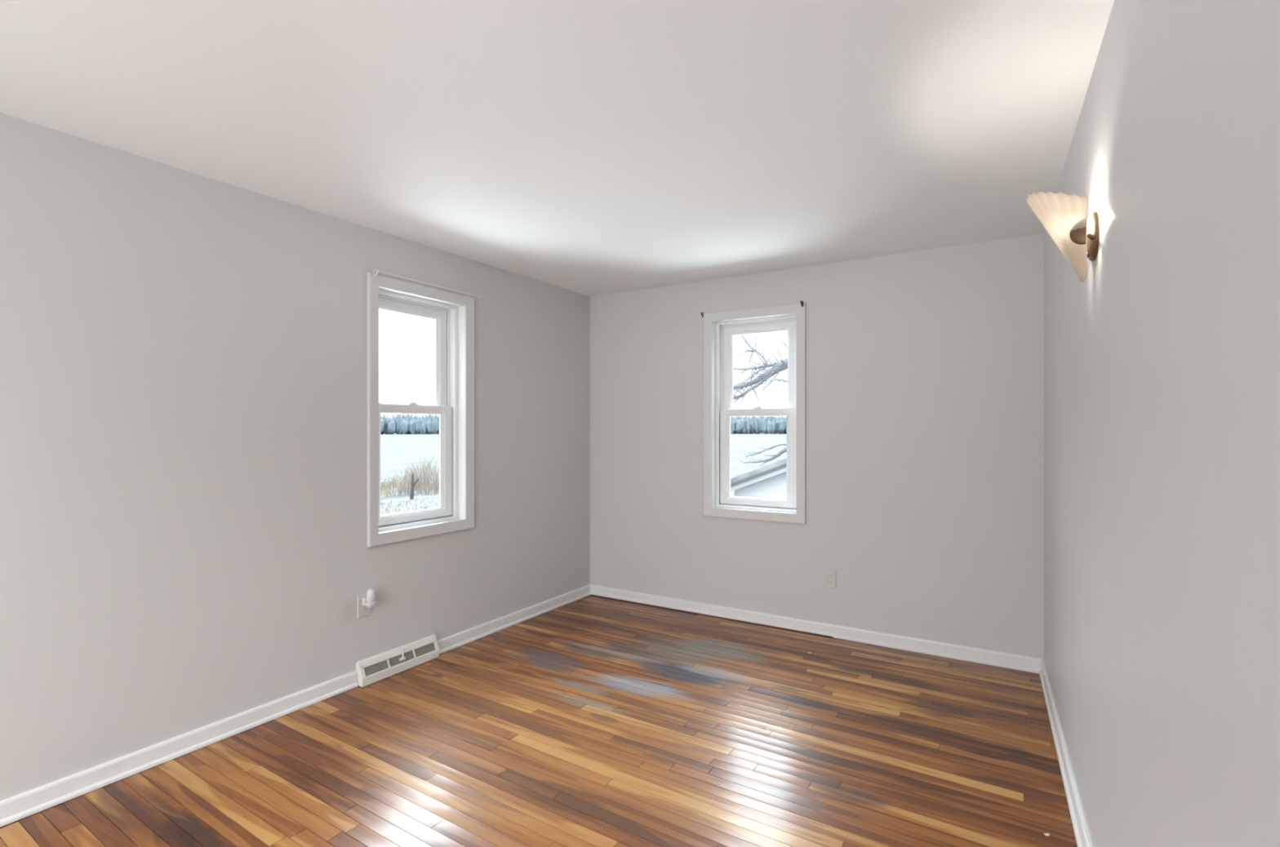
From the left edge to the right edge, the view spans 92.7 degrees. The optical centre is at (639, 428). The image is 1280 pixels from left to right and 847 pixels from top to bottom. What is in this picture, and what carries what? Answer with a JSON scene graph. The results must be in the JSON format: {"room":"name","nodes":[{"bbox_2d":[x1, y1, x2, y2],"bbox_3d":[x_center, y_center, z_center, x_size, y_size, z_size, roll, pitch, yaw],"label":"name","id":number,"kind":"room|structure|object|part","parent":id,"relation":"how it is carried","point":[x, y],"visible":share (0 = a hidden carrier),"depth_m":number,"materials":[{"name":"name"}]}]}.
{"room":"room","nodes":[
{"label":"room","id":0,"kind":"room"},
{"bbox_2d":[0,112,590,801],"bbox_3d":[-1.713,0.212,3.047,0.180,2.590,5.060,0,0,31],"label":"wall","id":1,"kind":"structure","parent":0,"point":[184,548],"depth_m":2.62,"materials":[{"name":"paint"}]},
{"bbox_2d":[0,585,590,827],"bbox_3d":[-1.626,1.316,2.994,0.024,0.078,4.700,0,0,31],"label":"baseboard","id":2,"kind":"structure","parent":1,"relation":"attached to","point":[22,806],"depth_m":2.61,"materials":[{"name":"wood"}]},
{"bbox_2d":[357,594,370,618],"bbox_3d":[-1.472,0.947,3.261,0.009,0.116,0.072,0,0,31],"label":"wall outlet","id":3,"kind":"object","parent":1,"relation":"attached to","point":[362,611],"visible":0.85,"depth_m":3.25,"materials":[{"name":"plastic"}]},
{"bbox_2d":[361,607,367,613],"bbox_3d":[-1.470,0.966,3.260,0.002,0.027,0.033,0,0,31],"label":"receptacle","id":4,"kind":"object","parent":3,"relation":"attached to","point":[364,610],"depth_m":3.26,"materials":[{"name":"plastic"}]},
{"bbox_2d":[361,588,376,608],"bbox_3d":[-1.435,0.898,3.243,0.072,0.101,0.053,0,0,31],"label":"night light","id":5,"kind":"object","parent":3,"relation":"attached to","point":[369,601],"visible":1,"depth_m":3.22,"materials":[{"name":"plastic"}]},
{"bbox_2d":[355,634,439,687],"bbox_3d":[-1.345,1.290,3.423,0.058,0.128,0.501,0,0,31],"label":"air vent","id":6,"kind":"object","parent":1,"relation":"in","point":[375,668],"visible":1,"depth_m":3.39,"materials":[{"name":"metal"}]},
{"bbox_2d":[364,643,435,676],"bbox_3d":[-1.339,1.286,3.419,0.035,0.063,0.448,0,0,31],"label":"grille","id":7,"kind":"object","parent":6,"relation":"attached to","point":[384,664],"depth_m":3.40,"materials":[{"name":"white metal"}]},
{"bbox_3d":[-1.329,1.264,3.417,0.018,0.060,0.039,0,0,22],"label":"damper lever","id":8,"kind":"part","parent":6,"relation":"part of","materials":[{"name":"metal"}]},
{"bbox_2d":[367,272,474,547],"bbox_3d":[-1.337,-0.102,3.640,0.199,1.473,0.746,0,0,31],"label":"window","id":9,"kind":"structure","parent":1,"relation":"in","point":[453,313],"depth_m":3.81,"materials":[{"name":"paint"}]},
{"bbox_3d":[-1.391,-0.422,3.673,0.028,0.664,0.558,0,0,31],"label":"sash","id":10,"kind":"part","parent":9,"relation":"part of","materials":[{"name":"plastic"}]},
{"bbox_3d":[-1.349,0.528,3.641,0.007,0.007,0.384,0,0,31],"label":"lift rail","id":11,"kind":"part","parent":9,"relation":"part of","materials":[{"name":"plastic"}]},
{"bbox_3d":[-1.360,0.205,3.654,0.028,0.691,0.582,0,0,31],"label":"sash","id":12,"kind":"part","parent":9,"relation":"part of","materials":[{"name":"plastic"}]},
{"bbox_3d":[-1.373,-0.102,3.662,0.115,1.376,0.649,0,0,31],"label":"frame","id":13,"kind":"part","parent":9,"relation":"part of","materials":[{"name":"plastic"}]},
{"bbox_2d":[373,269,483,297],"bbox_3d":[-1.217,-0.835,3.607,0.042,0.037,0.783,0,0,31],"label":"curtain rod","id":14,"kind":"object","parent":1,"relation":"attached to","point":[375,269],"depth_m":3.52,"materials":[{"name":"white metal"}]},
{"bbox_3d":[-1.416,-0.835,3.282,0.042,0.037,0.012,0,0,31],"label":"curtain bracket","id":15,"kind":"part","parent":14,"relation":"part of","materials":[{"name":"white metal"}]},
{"bbox_2d":[0,595,1077,846],"bbox_3d":[0.346,1.432,1.556,6.670,0.150,5.227,0,0,31],"label":"floor","id":16,"kind":"structure","parent":0,"point":[592,721],"depth_m":2.52,"materials":[{"name":"brown wood"}]},
{"bbox_2d":[0,0,1114,296],"bbox_3d":[-0.199,-1.143,2.122,3.730,0.120,5.060,0,0,31],"label":"ceiling","id":17,"kind":"structure","parent":0,"point":[589,148],"depth_m":2.11,"materials":[{"name":"paint"}]},
{"bbox_2d":[590,233,1044,659],"bbox_3d":[1.046,0.212,4.220,3.305,2.590,0.180,0,0,31],"label":"wall","id":18,"kind":"structure","parent":0,"point":[925,368],"depth_m":3.88,"materials":[{"name":"paint"}]},
{"bbox_2d":[703,302,805,524],"bbox_3d":[0.830,-0.102,4.339,0.746,1.473,0.199,0,0,31],"label":"window","id":19,"kind":"structure","parent":18,"relation":"in","point":[719,327],"depth_m":4.37,"materials":[{"name":"paint"}]},
{"bbox_3d":[0.831,0.528,4.350,0.384,0.007,0.007,0,0,31],"label":"lift rail","id":20,"kind":"part","parent":19,"relation":"part of","materials":[{"name":"plastic"}]},
{"bbox_3d":[0.844,0.205,4.361,0.582,0.691,0.028,0,0,31],"label":"sash","id":21,"kind":"part","parent":19,"relation":"part of","materials":[{"name":"plastic"}]},
{"bbox_3d":[0.863,-0.422,4.392,0.558,0.664,0.028,0,0,31],"label":"sash","id":22,"kind":"part","parent":19,"relation":"part of","materials":[{"name":"plastic"}]},
{"bbox_2d":[589,584,1042,674],"bbox_3d":[0.907,1.316,4.186,3.105,0.079,0.024,0,0,31],"label":"baseboard","id":23,"kind":"structure","parent":18,"relation":"attached to","point":[1006,660],"depth_m":3.93,"materials":[{"name":"wood"}]},
{"bbox_2d":[824,569,835,589],"bbox_3d":[1.242,0.984,3.990,0.072,0.116,0.009,0,0,31],"label":"wall outlet","id":24,"kind":"object","parent":18,"relation":"attached to","point":[829,575],"visible":1,"depth_m":3.99,"materials":[{"name":"plastic"}]},
{"bbox_2d":[1044,0,1279,846],"bbox_3d":[1.147,0.212,1.299,0.150,2.590,5.068,0,0,29],"label":"wall","id":25,"kind":"structure","parent":0,"point":[1162,366],"depth_m":1.08,"materials":[{"name":"paint"}]},
{"bbox_2d":[1026,191,1099,282],"bbox_3d":[1.272,-0.582,1.852,0.184,0.274,0.258,0,0,31],"label":"wall sconce","id":26,"kind":"object","parent":25,"relation":"attached to","point":[1064,216],"visible":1,"depth_m":1.78,"materials":[{"name":"beige glass"}]},
{"bbox_3d":[1.300,-0.553,1.758,0.051,0.024,0.015,0,0,-45],"label":"clip arm","id":27,"kind":"part","parent":26,"relation":"part of","materials":[{"name":"brown metal"}]},
{"bbox_3d":[1.338,-0.569,1.814,0.023,0.142,0.142,0,0,29],"label":"plate","id":28,"kind":"part","parent":26,"relation":"part of","materials":[{"name":"brown metal"}]},
{"bbox_2d":[1039,658,1092,846],"bbox_3d":[1.072,1.316,1.344,0.024,0.078,4.703,0,0,29],"label":"baseboard","id":29,"kind":"structure","parent":25,"relation":"attached to","point":[1079,825],"depth_m":2.35,"materials":[{"name":"wood"}]},
{"label":"outside","id":30,"kind":"structure","parent":0,"visible":0},
{"bbox_2d":[380,432,786,515],"bbox_3d":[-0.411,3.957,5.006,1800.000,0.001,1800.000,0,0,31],"label":"ground","id":31,"kind":"structure","parent":30,"point":[395,449],"depth_m":89.23,"materials":[{"name":"white snow"}]},
{"bbox_2d":[380,455,439,514],"bbox_3d":[-13.639,2.866,33.260,20.463,2.218,24.094,0,0,-22],"label":"scrub","id":32,"kind":"object","parent":31,"relation":"on","point":[403,486],"visible":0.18,"depth_m":37.62,"materials":[{"name":"beige plant"}]},
{"bbox_2d":[409,473,418,499],"bbox_3d":[-12.647,3.235,34.270,0.508,1.460,0.213,0,0,-21],"label":"tree stump","id":33,"kind":"object","parent":31,"relation":"on","point":[411,495],"visible":1,"depth_m":34.17,"materials":[{"name":"wood"}]},
{"bbox_2d":[380,413,786,434],"bbox_3d":[-42.223,-3.787,359.928,519.816,18.085,414.049,0,0,31],"label":"treeline","id":34,"kind":"object","parent":31,"relation":"on","point":[429,424],"visible":0.09,"depth_m":441.50,"materials":[{"name":"grey plant"}]},
{"bbox_2d":[730,457,786,499],"bbox_3d":[4.664,2.100,13.038,4.360,3.713,5.000,0,0,31],"label":"shed","id":35,"kind":"object","parent":31,"relation":"on","point":[770,481],"visible":0.03,"depth_m":11.68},
{"bbox_2d":[733,334,787,466],"bbox_3d":[5.128,-0.539,11.615,8.287,9.216,1.635,0,0,26],"label":"bare tree","id":36,"kind":"object","parent":31,"relation":"on","point":[776,367],"visible":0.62,"depth_m":12.61,"materials":[{"name":"grey plant"}]}
]}

